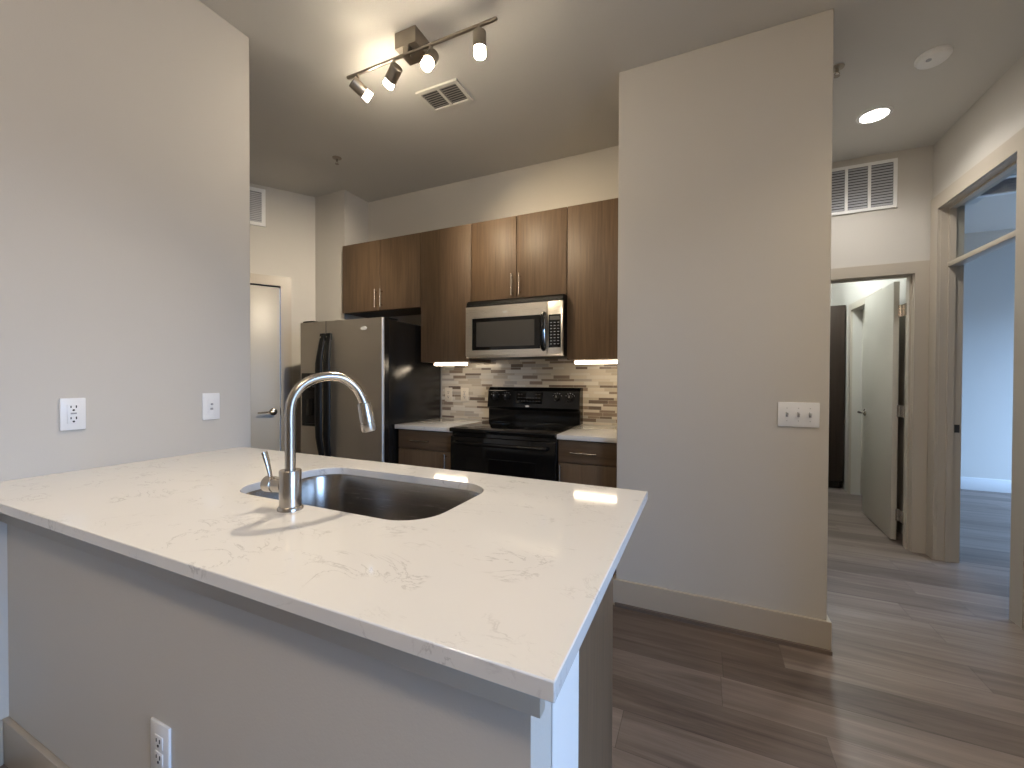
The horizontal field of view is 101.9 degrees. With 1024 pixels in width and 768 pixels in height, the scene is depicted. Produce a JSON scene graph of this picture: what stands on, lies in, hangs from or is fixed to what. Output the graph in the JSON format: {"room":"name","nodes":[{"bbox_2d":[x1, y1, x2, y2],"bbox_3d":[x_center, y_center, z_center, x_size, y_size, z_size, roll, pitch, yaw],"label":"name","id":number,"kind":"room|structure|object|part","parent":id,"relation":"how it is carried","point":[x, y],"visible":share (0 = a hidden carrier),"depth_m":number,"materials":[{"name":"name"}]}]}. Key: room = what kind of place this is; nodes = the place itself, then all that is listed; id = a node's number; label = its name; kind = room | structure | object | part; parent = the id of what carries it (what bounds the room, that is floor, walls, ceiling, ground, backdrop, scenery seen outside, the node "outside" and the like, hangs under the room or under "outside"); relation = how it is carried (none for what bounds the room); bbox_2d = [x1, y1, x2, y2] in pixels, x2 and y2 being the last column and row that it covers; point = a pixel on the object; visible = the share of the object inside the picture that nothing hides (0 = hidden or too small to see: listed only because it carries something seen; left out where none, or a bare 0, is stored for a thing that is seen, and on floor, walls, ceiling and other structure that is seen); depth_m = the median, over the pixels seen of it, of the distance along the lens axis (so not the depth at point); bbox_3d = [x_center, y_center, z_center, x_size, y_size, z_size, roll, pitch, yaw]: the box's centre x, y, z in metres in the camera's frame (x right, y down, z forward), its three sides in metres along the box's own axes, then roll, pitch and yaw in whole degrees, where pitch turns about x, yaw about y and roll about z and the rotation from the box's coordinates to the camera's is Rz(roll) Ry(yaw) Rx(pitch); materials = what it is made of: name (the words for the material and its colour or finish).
{"room":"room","nodes":[
{"label":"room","id":0,"kind":"room"},
{"bbox_2d":[0,0,250,719],"bbox_3d":[-3.519,-0.236,0.318,2.532,2.957,5.056,0,1,25],"label":"wall","id":1,"kind":"structure","parent":0,"point":[125,145],"depth_m":1.61,"materials":[{"name":"grey paint"}]},
{"bbox_2d":[0,720,3,765],"bbox_3d":[-2.516,1.183,-0.526,0.016,0.144,4.129,0,1,25],"label":"baseboard","id":2,"kind":"structure","parent":1,"relation":"attached to","point":[1,721],"depth_m":1.34,"materials":[{"name":"beige paint"}]},
{"bbox_2d":[60,398,85,430],"bbox_3d":[-1.584,0.108,1.499,0.010,0.115,0.068,0,1,25],"label":"power outlet","id":3,"kind":"object","parent":1,"relation":"attached to","point":[72,410],"visible":1,"depth_m":1.50,"materials":[{"name":"white plastic"}]},
{"bbox_2d":[67,404,79,423],"bbox_3d":[-1.582,0.108,1.498,0.003,0.068,0.034,0,1,25],"label":"receptacle","id":4,"kind":"object","parent":3,"relation":"attached to","point":[73,410],"depth_m":1.50,"materials":[{"name":"white plastic"}]},
{"bbox_2d":[202,393,219,419],"bbox_3d":[-1.390,0.103,1.920,0.012,0.122,0.074,0,1,25],"label":"jack plate","id":5,"kind":"object","parent":1,"relation":"attached to","point":[210,402],"visible":1,"depth_m":1.92,"materials":[{"name":"white plastic"}]},
{"bbox_2d":[7,524,550,767],"bbox_3d":[-0.797,0.796,1.021,1.850,0.894,0.090,0,1,25],"label":"wall","id":6,"kind":"structure","parent":0,"point":[99,648],"depth_m":0.92,"materials":[{"name":"grey paint"}]},
{"bbox_2d":[2,716,69,767],"bbox_3d":[-0.820,1.172,0.977,1.850,0.144,0.016,0,1,25],"label":"baseboard","id":7,"kind":"structure","parent":6,"relation":"attached to","point":[21,749],"depth_m":1.29,"materials":[{"name":"beige paint"}]},
{"bbox_2d":[150,717,170,767],"bbox_3d":[-0.834,0.866,0.984,0.079,0.125,0.010,0,1,25],"label":"power outlet","id":8,"kind":"object","parent":6,"relation":"attached to","point":[160,733],"visible":1,"depth_m":0.98,"materials":[{"name":"white plastic"}]},
{"bbox_2d":[154,750,162,766],"bbox_3d":[-0.835,0.885,0.982,0.034,0.029,0.003,0,1,25],"label":"receptacle","id":9,"kind":"object","parent":8,"relation":"attached to","point":[158,754],"depth_m":0.98,"materials":[{"name":"white plastic"}]},
{"bbox_2d":[154,734,162,750],"bbox_3d":[-0.835,0.846,0.982,0.034,0.029,0.003,0,1,25],"label":"receptacle","id":10,"kind":"object","parent":8,"relation":"attached to","point":[158,738],"depth_m":0.98,"materials":[{"name":"white plastic"}]},
{"bbox_2d":[0,513,544,718],"bbox_3d":[-0.808,0.399,0.962,1.872,0.099,0.020,0,1,25],"label":"trim","id":11,"kind":"structure","parent":6,"relation":"attached to","point":[516,700],"depth_m":0.73,"materials":[{"name":"beige paint"}]},
{"bbox_2d":[551,651,578,767],"bbox_3d":[0.075,0.802,0.763,0.051,0.894,0.159,0,1,25],"label":"trim","id":12,"kind":"structure","parent":6,"relation":"attached to","point":[565,710],"depth_m":0.75,"materials":[{"name":"white paint"}]},
{"bbox_2d":[250,183,314,452],"bbox_3d":[-2.603,-0.270,3.508,1.900,2.957,0.120,0,1,-32],"label":"wall","id":13,"kind":"structure","parent":0,"point":[285,247],"depth_m":3.80,"materials":[{"name":"grey paint"}]},
{"bbox_2d":[250,187,265,226],"bbox_3d":[-2.436,-1.553,3.516,0.600,0.325,0.012,0,1,-32],"label":"air vent","id":14,"kind":"object","parent":13,"relation":"in","point":[257,195],"visible":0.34,"depth_m":3.64,"materials":[{"name":"white metal"}]},
{"bbox_2d":[250,273,291,450],"bbox_3d":[-2.439,0.122,3.593,0.935,2.173,0.157,0,1,-32],"label":"door","id":15,"kind":"structure","parent":13,"relation":"in","point":[270,296],"depth_m":3.73,"materials":[{"name":"beige paint"}]},
{"bbox_3d":[-2.440,0.162,3.593,0.755,2.072,0.040,0,1,-32],"label":"panel","id":16,"kind":"part","parent":15,"relation":"part of","materials":[{"name":"beige paint"}]},
{"bbox_3d":[-2.177,0.250,3.699,0.152,0.064,0.059,0,1,-32],"label":"handle","id":17,"kind":"part","parent":15,"relation":"part of","materials":[{"name":"silver metal"}]},
{"bbox_2d":[315,190,367,321],"bbox_3d":[-1.682,-0.273,4.054,0.565,2.957,0.413,0,1,25],"label":"wall","id":18,"kind":"structure","parent":0,"point":[341,217],"depth_m":3.82,"materials":[{"name":"grey paint"}]},
{"bbox_2d":[368,145,618,425],"bbox_3d":[-0.225,-0.262,3.549,2.505,2.957,0.120,0,1,25],"label":"wall","id":19,"kind":"structure","parent":0,"point":[588,177],"depth_m":3.41,"materials":[{"name":"grey paint"}]},
{"bbox_2d":[343,233,420,317],"bbox_3d":[-1.059,-0.924,3.646,0.850,0.597,0.362,0,1,25],"label":"upper cabinet","id":20,"kind":"object","parent":19,"relation":"attached to","point":[382,278],"visible":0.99,"depth_m":3.51,"materials":[{"name":"brown wood"}]},
{"bbox_3d":[-1.310,-0.924,3.610,0.421,0.595,0.020,0,1,25],"label":"door","id":21,"kind":"part","parent":20,"relation":"part of","materials":[{"name":"brown wood"}]},
{"bbox_3d":[-1.101,-0.722,3.487,0.011,0.153,0.034,0,1,25],"label":"handle","id":22,"kind":"part","parent":20,"relation":"part of","materials":[{"name":"silver metal"}]},
{"bbox_3d":[-0.923,-0.921,3.433,0.421,0.595,0.020,0,1,25],"label":"door","id":23,"kind":"part","parent":20,"relation":"part of","materials":[{"name":"brown wood"}]},
{"bbox_2d":[421,224,490,362],"bbox_3d":[-0.454,-0.696,3.390,0.465,1.043,0.328,0,1,25],"label":"upper cabinet","id":24,"kind":"object","parent":19,"relation":"attached to","point":[445,252],"visible":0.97,"depth_m":3.24,"materials":[{"name":"brown wood"}]},
{"bbox_2d":[434,362,469,365],"bbox_3d":[-0.475,-0.159,3.279,0.297,0.028,0.072,0,1,25],"label":"strip light","id":25,"kind":"object","parent":24,"relation":"attached to","point":[435,363],"visible":0.99,"depth_m":3.25,"materials":[{"name":"white plastic"}]},
{"bbox_2d":[434,363,466,365],"bbox_3d":[-0.482,-0.155,3.263,0.289,0.019,0.036,0,1,25],"label":"diffuser","id":26,"kind":"object","parent":25,"relation":"attached to","point":[436,364],"depth_m":3.26,"materials":[{"name":"white plastic"}]},
{"bbox_2d":[471,207,567,301],"bbox_3d":[0.094,-0.914,3.119,0.752,0.597,0.362,0,1,25],"label":"upper cabinet","id":27,"kind":"object","parent":19,"relation":"attached to","point":[525,255],"visible":0.84,"depth_m":2.97,"materials":[{"name":"brown wood"}]},
{"bbox_3d":[-0.135,-0.914,3.072,0.372,0.595,0.020,0,1,25],"label":"door","id":28,"kind":"part","parent":27,"relation":"part of","materials":[{"name":"brown wood"}]},
{"bbox_3d":[-0.002,-0.713,2.984,0.011,0.153,0.034,0,1,25],"label":"handle","id":29,"kind":"part","parent":27,"relation":"part of","materials":[{"name":"silver metal"}]},
{"bbox_2d":[466,294,566,359],"bbox_3d":[0.070,-0.401,3.078,0.746,0.420,0.460,0,1,25],"label":"microwave","id":30,"kind":"object","parent":27,"relation":"attached to","point":[534,327],"visible":0.98,"depth_m":2.90,"materials":[{"name":"silver metal"}]},
{"bbox_3d":[-0.047,-0.383,2.954,0.635,0.357,0.030,0,1,25],"label":"door","id":31,"kind":"part","parent":30,"relation":"part of","materials":[{"name":"silver metal"}]},
{"bbox_3d":[0.206,-0.358,2.795,0.032,0.271,0.058,0,1,25],"label":"door handle","id":32,"kind":"part","parent":30,"relation":"part of","materials":[{"name":"black plastic"}]},
{"bbox_3d":[0.223,-0.358,2.796,0.010,0.237,0.044,1,1,26],"label":"handle trim","id":33,"kind":"part","parent":30,"relation":"part of","materials":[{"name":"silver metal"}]},
{"bbox_3d":[0.293,-0.380,2.798,0.108,0.357,0.030,0,1,25],"label":"control panel","id":34,"kind":"part","parent":30,"relation":"part of","materials":[{"name":"silver metal"}]},
{"bbox_3d":[0.208,-0.911,2.916,0.372,0.595,0.020,0,1,25],"label":"door","id":35,"kind":"part","parent":27,"relation":"part of","materials":[{"name":"brown wood"}]},
{"bbox_2d":[442,359,616,425],"bbox_3d":[0.136,0.025,3.315,1.647,0.550,0.009,0,1,25],"label":"tile backsplash","id":36,"kind":"structure","parent":19,"relation":"attached to","point":[598,382],"depth_m":3.30,"materials":[{"name":"tile"}]},
{"bbox_2d":[445,388,451,400],"bbox_3d":[-0.553,0.090,3.620,0.075,0.118,0.010,0,1,25],"label":"power outlet","id":37,"kind":"object","parent":36,"relation":"attached to","point":[448,391],"visible":1,"depth_m":3.62,"materials":[{"name":"beige plastic"}]},
{"bbox_2d":[461,388,468,401],"bbox_3d":[-0.406,0.092,3.553,0.075,0.118,0.010,0,1,25],"label":"power outlet","id":38,"kind":"object","parent":36,"relation":"attached to","point":[464,391],"visible":1,"depth_m":3.55,"materials":[{"name":"beige plastic"}]},
{"bbox_2d":[567,198,617,360],"bbox_3d":[0.629,-0.687,2.895,0.408,1.043,0.328,0,1,25],"label":"upper cabinet","id":39,"kind":"object","parent":19,"relation":"attached to","point":[592,251],"visible":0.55,"depth_m":2.76,"materials":[{"name":"brown wood"}]},
{"bbox_2d":[574,359,616,363],"bbox_3d":[0.597,-0.150,2.789,0.353,0.028,0.072,0,1,25],"label":"strip light","id":40,"kind":"object","parent":39,"relation":"attached to","point":[596,361],"visible":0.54,"depth_m":2.76,"materials":[{"name":"white plastic"}]},
{"bbox_2d":[0,486,1023,767],"bbox_3d":[0.731,1.294,1.383,9.400,0.100,10.700,0,1,25],"label":"floor","id":41,"kind":"structure","parent":0,"point":[925,669],"depth_m":1.76,"materials":[{"name":"brown wood"}]},
{"bbox_2d":[301,317,440,463],"bbox_3d":[-1.174,0.351,3.463,0.850,1.706,0.797,0,1,25],"label":"refrigerator","id":42,"kind":"object","parent":41,"relation":"on","point":[382,355],"visible":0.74,"depth_m":3.14,"materials":[{"name":"silver metal"}]},
{"bbox_3d":[-1.567,0.315,3.280,0.286,1.600,0.020,0,1,25],"label":"freezer door","id":43,"kind":"part","parent":42,"relation":"part of","materials":[{"name":"silver metal"}]},
{"bbox_3d":[-1.478,0.126,3.196,0.072,1.024,0.062,0,1,25],"label":"handle","id":44,"kind":"part","parent":42,"relation":"part of","materials":[{"name":"black plastic"}]},
{"bbox_3d":[-1.398,0.127,3.159,0.072,1.024,0.062,0,1,25],"label":"handle","id":45,"kind":"part","parent":42,"relation":"part of","materials":[{"name":"black plastic"}]},
{"bbox_3d":[-1.177,0.318,3.102,0.556,1.600,0.020,0,1,25],"label":"fridge door","id":46,"kind":"part","parent":42,"relation":"part of","materials":[{"name":"silver metal"}]},
{"bbox_2d":[399,429,452,469],"bbox_3d":[-0.513,0.774,3.258,0.474,0.889,0.642,0,1,25],"label":"base cabinet","id":47,"kind":"object","parent":41,"relation":"on","point":[423,448],"visible":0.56,"depth_m":2.99,"materials":[{"name":"brown wood"}]},
{"bbox_3d":[-0.628,0.797,3.006,0.470,0.638,0.020,0,1,25],"label":"door","id":48,"kind":"part","parent":47,"relation":"part of","materials":[{"name":"brown wood"}]},
{"bbox_3d":[-0.627,0.405,3.002,0.470,0.136,0.020,0,1,25],"label":"drawer","id":49,"kind":"part","parent":47,"relation":"part of","materials":[{"name":"brown wood"}]},
{"bbox_2d":[395,417,486,431],"bbox_3d":[-0.515,0.314,3.260,0.490,0.030,0.635,0,1,25],"label":"countertop","id":50,"kind":"structure","parent":47,"relation":"on","point":[443,424],"depth_m":3.08,"materials":[{"name":"white stone"}]},
{"bbox_3d":[-0.467,0.566,2.900,0.011,0.155,0.034,0,1,25],"label":"handle","id":51,"kind":"part","parent":47,"relation":"part of","materials":[{"name":"silver metal"}]},
{"bbox_2d":[449,387,582,481],"bbox_3d":[0.041,0.616,2.969,0.762,1.176,0.705,0,1,25],"label":"electric range","id":52,"kind":"object","parent":41,"relation":"on","point":[518,438],"visible":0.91,"depth_m":2.81,"materials":[{"name":"black metal"}]},
{"bbox_3d":[-0.092,0.397,2.674,0.687,0.026,0.061,0,1,25],"label":"door handle","id":53,"kind":"part","parent":52,"relation":"part of","materials":[{"name":"black metal"}]},
{"bbox_3d":[-0.074,0.692,2.719,0.758,0.668,0.036,0,1,25],"label":"oven door","id":54,"kind":"part","parent":52,"relation":"part of","materials":[{"name":"black ceramic"}]},
{"bbox_3d":[-0.048,0.102,3.275,0.052,0.052,0.029,0,1,25],"label":"knob","id":55,"kind":"part","parent":52,"relation":"part of","materials":[{"name":"black plastic"}]},
{"bbox_2d":[449,420,579,437],"bbox_3d":[0.035,0.311,2.951,0.762,0.031,0.580,0,1,25],"label":"cooktop","id":56,"kind":"object","parent":52,"relation":"in","point":[493,428],"depth_m":2.83,"materials":[{"name":"black glass"}]},
{"bbox_3d":[0.334,0.105,3.100,0.052,0.052,0.029,0,1,25],"label":"knob","id":57,"kind":"part","parent":52,"relation":"part of","materials":[{"name":"black plastic"}]},
{"bbox_3d":[0.425,0.106,3.059,0.052,0.052,0.029,0,1,25],"label":"knob","id":58,"kind":"part","parent":52,"relation":"part of","materials":[{"name":"black plastic"}]},
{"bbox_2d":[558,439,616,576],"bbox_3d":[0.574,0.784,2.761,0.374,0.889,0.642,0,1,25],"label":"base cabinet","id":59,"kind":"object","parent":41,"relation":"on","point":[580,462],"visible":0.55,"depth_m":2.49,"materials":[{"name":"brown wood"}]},
{"bbox_3d":[0.428,0.419,2.490,0.160,0.011,0.034,0,1,25],"label":"handle","id":60,"kind":"part","parent":59,"relation":"part of","materials":[{"name":"silver metal"}]},
{"bbox_2d":[557,424,616,442],"bbox_3d":[0.577,0.323,2.760,0.377,0.030,0.635,0,1,25],"label":"countertop","id":61,"kind":"structure","parent":59,"relation":"on","point":[593,433],"depth_m":2.55,"materials":[{"name":"white stone"}]},
{"bbox_3d":[0.460,0.415,2.504,0.370,0.136,0.020,0,1,25],"label":"drawer","id":62,"kind":"part","parent":59,"relation":"part of","materials":[{"name":"brown wood"}]},
{"bbox_2d":[578,576,612,767],"bbox_3d":[-0.614,0.793,1.442,1.824,0.893,0.498,0,1,25],"label":"base cabinet","id":63,"kind":"object","parent":41,"relation":"on","point":[596,649],"visible":0.04,"depth_m":1.08,"materials":[{"name":"brown wood"}]},
{"bbox_2d":[0,447,647,702],"bbox_3d":[-0.644,0.334,1.259,1.920,0.026,0.872,0,1,25],"label":"countertop","id":64,"kind":"structure","parent":63,"relation":"on","point":[505,586],"depth_m":0.83,"materials":[{"name":"white stone"}]},
{"bbox_2d":[260,372,376,512],"bbox_3d":[-0.513,0.145,1.112,0.290,0.356,0.096,0,1,-21],"label":"kitchen faucet","id":65,"kind":"object","parent":64,"relation":"on","point":[288,484],"visible":1,"depth_m":1.07,"materials":[{"name":"silver metal"}]},
{"bbox_3d":[-0.646,0.212,1.094,0.027,0.069,0.018,0,1,25],"label":"lever handle","id":66,"kind":"part","parent":65,"relation":"part of","materials":[{"name":"silver metal"}]},
{"bbox_2d":[246,474,479,520],"bbox_3d":[-0.462,0.452,1.286,0.754,0.209,0.423,0,1,25],"label":"sink","id":67,"kind":"object","parent":64,"relation":"in","point":[360,495],"visible":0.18,"depth_m":1.50,"materials":[{"name":"silver metal"}]},
{"bbox_2d":[615,602,832,655],"bbox_3d":[1.019,1.228,2.104,0.982,0.018,0.014,0,1,25],"label":"trim","id":68,"kind":"structure","parent":41,"relation":"on","point":[625,606],"depth_m":2.07,"materials":[{"name":"brown"}]},
{"bbox_2d":[828,305,845,487],"bbox_3d":[3.438,0.147,5.242,1.095,2.125,0.608,0,1,25],"label":"tall cabinet","id":69,"kind":"object","parent":41,"relation":"on","point":[837,313],"visible":0.17,"depth_m":4.80,"materials":[{"name":"brown wood"}]},
{"bbox_2d":[199,0,1023,233],"bbox_3d":[0.742,-1.772,1.348,9.400,0.120,10.700,0,1,25],"label":"ceiling","id":70,"kind":"structure","parent":0,"point":[545,88],"depth_m":2.31,"materials":[{"name":"grey paint"}]},
{"bbox_2d":[332,156,341,164],"bbox_3d":[-1.348,-1.717,3.197,0.068,0.048,0.068,0,1,25],"label":"sprinkler head","id":71,"kind":"object","parent":70,"relation":"attached to","point":[337,158],"visible":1,"depth_m":3.19},
{"bbox_2d":[347,16,497,101],"bbox_3d":[-0.455,-1.595,2.025,0.880,0.258,0.171,0,1,25],"label":"track light","id":72,"kind":"object","parent":70,"relation":"attached to","point":[411,44],"visible":1,"depth_m":2.02,"materials":[{"name":"silver metal"}]},
{"bbox_3d":[-0.763,-1.519,2.184,0.056,0.060,0.052,0,1,-45],"label":"lamp glass","id":73,"kind":"part","parent":72,"relation":"part of","materials":[{"name":"white glass"}]},
{"bbox_3d":[-0.617,-1.516,2.087,0.052,0.061,0.057,0,1,-42],"label":"lamp glass","id":74,"kind":"part","parent":72,"relation":"part of","materials":[{"name":"white glass"}]},
{"bbox_3d":[-0.510,-1.624,2.028,0.030,0.046,0.030,0,1,25],"label":"post","id":75,"kind":"part","parent":72,"relation":"part of","materials":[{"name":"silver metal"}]},
{"bbox_3d":[-0.394,-1.494,1.938,0.052,0.059,0.061,0,1,25],"label":"lamp glass","id":76,"kind":"part","parent":72,"relation":"part of","materials":[{"name":"white glass"}]},
{"bbox_3d":[-0.143,-1.485,1.855,0.052,0.040,0.052,0,1,25],"label":"lamp glass","id":77,"kind":"part","parent":72,"relation":"part of","materials":[{"name":"white glass"}]},
{"bbox_2d":[415,78,473,112],"bbox_3d":[-0.403,-1.723,2.490,0.285,0.012,0.195,0,1,25],"label":"ceiling vent","id":78,"kind":"object","parent":70,"relation":"in","point":[449,94],"visible":1,"depth_m":2.48,"materials":[{"name":"grey paint"}]},
{"bbox_2d":[833,63,844,77],"bbox_3d":[1.767,-1.695,2.257,0.068,0.048,0.068,0,1,25],"label":"sprinkler head","id":79,"kind":"object","parent":70,"relation":"attached to","point":[836,68],"visible":0.87,"depth_m":2.25},
{"bbox_2d":[856,106,893,123],"bbox_3d":[2.318,-1.718,2.657,0.184,0.008,0.184,0,1,25],"label":"recessed light","id":80,"kind":"object","parent":70,"relation":"in","point":[875,114],"visible":1,"depth_m":2.65,"materials":[{"name":"white glass"}]},
{"bbox_2d":[914,45,952,69],"bbox_3d":[2.201,-1.698,2.171,0.144,0.038,0.144,0,1,25],"label":"smoke detector","id":81,"kind":"object","parent":70,"relation":"attached to","point":[935,56],"visible":1,"depth_m":2.15,"materials":[{"name":"white paint"}]},
{"bbox_2d":[616,9,833,620],"bbox_3d":[1.369,-0.249,2.861,0.966,2.957,1.649,0,1,25],"label":"wall pillar","id":82,"kind":"structure","parent":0,"point":[725,176],"depth_m":2.08,"materials":[{"name":"grey paint"}]},
{"bbox_2d":[613,573,831,649],"bbox_3d":[1.361,1.158,2.870,0.998,0.144,1.665,0,1,25],"label":"baseboard","id":83,"kind":"structure","parent":82,"relation":"attached to","point":[810,631],"depth_m":2.08,"materials":[{"name":"beige paint"}]},
{"bbox_2d":[778,402,819,427],"bbox_3d":[1.350,0.145,1.955,0.165,0.116,0.022,0,1,25],"label":"light switch","id":84,"kind":"object","parent":82,"relation":"attached to","point":[791,414],"visible":1,"depth_m":1.96,"materials":[{"name":"white plastic"}]},
{"bbox_2d":[831,145,933,268],"bbox_3d":[2.177,-0.253,3.464,1.935,2.957,0.120,0,1,25],"label":"wall","id":85,"kind":"structure","parent":0,"point":[901,234],"depth_m":3.08,"materials":[{"name":"grey paint"}]},
{"bbox_2d":[831,158,897,215],"bbox_3d":[2.575,-1.492,3.198,0.606,0.362,0.012,0,1,25],"label":"air vent","id":86,"kind":"object","parent":85,"relation":"in","point":[871,186],"visible":0.63,"depth_m":3.15,"materials":[{"name":"white metal"}]},
{"bbox_2d":[830,228,1015,479],"bbox_3d":[4.978,-0.261,4.990,4.500,2.957,0.120,0,1,25],"label":"wall","id":87,"kind":"structure","parent":0,"point":[989,279],"depth_m":4.72,"materials":[{"name":"grey paint"}]},
{"bbox_2d":[960,477,1010,492],"bbox_3d":[5.541,1.151,4.671,2.989,0.144,0.016,0,1,25],"label":"baseboard","id":88,"kind":"structure","parent":87,"relation":"attached to","point":[967,483],"depth_m":4.73,"materials":[{"name":"grey"}]},
{"bbox_2d":[832,54,1023,533],"bbox_3d":[2.981,-0.242,2.769,0.106,2.957,5.680,0,1,25],"label":"wall","id":89,"kind":"structure","parent":0,"point":[997,115],"depth_m":2.88,"materials":[{"name":"grey paint"}]},
{"bbox_2d":[847,289,880,494],"bbox_3d":[3.626,0.172,4.210,0.123,2.100,0.910,0,1,25],"label":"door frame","id":90,"kind":"structure","parent":89,"relation":"in","point":[861,302],"depth_m":4.58,"materials":[{"name":"beige paint"}]},
{"bbox_3d":[3.673,0.202,4.189,0.020,2.020,0.770,0,1,25],"label":"panel","id":91,"kind":"part","parent":90,"relation":"part of","materials":[{"name":"beige paint"}]},
{"bbox_2d":[831,260,929,553],"bbox_3d":[2.792,0.163,3.639,0.929,2.126,0.978,0,1,25],"label":"door","id":92,"kind":"structure","parent":89,"relation":"in","point":[881,411],"depth_m":3.23,"materials":[{"name":"beige paint"}]},
{"bbox_3d":[3.297,0.265,3.830,0.154,0.064,0.146,0,1,25],"label":"handle","id":93,"kind":"part","parent":92,"relation":"part of","materials":[{"name":"silver metal"}]},
{"bbox_3d":[3.169,0.207,3.584,0.036,2.017,0.765,1,1,27],"label":"panel","id":94,"kind":"part","parent":92,"relation":"part of","materials":[{"name":"beige paint"}]},
{"bbox_2d":[926,128,1023,628],"bbox_3d":[2.862,-0.039,2.516,0.138,2.555,0.996,0,1,25],"label":"door frame","id":95,"kind":"structure","parent":89,"relation":"in","point":[948,258],"depth_m":2.86,"materials":[{"name":"beige paint"}]},
{"bbox_3d":[3.067,0.308,2.862,0.026,0.055,0.002,0,1,25],"label":"strike plate","id":96,"kind":"part","parent":95,"relation":"part of","materials":[{"name":"black metal"}]},
{"bbox_2d":[977,174,1016,197],"bbox_3d":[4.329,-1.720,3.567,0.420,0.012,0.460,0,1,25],"label":"ceiling","id":97,"kind":"structure","parent":0,"point":[1008,185],"depth_m":3.66,"materials":[{"name":"white paint"}]}
]}

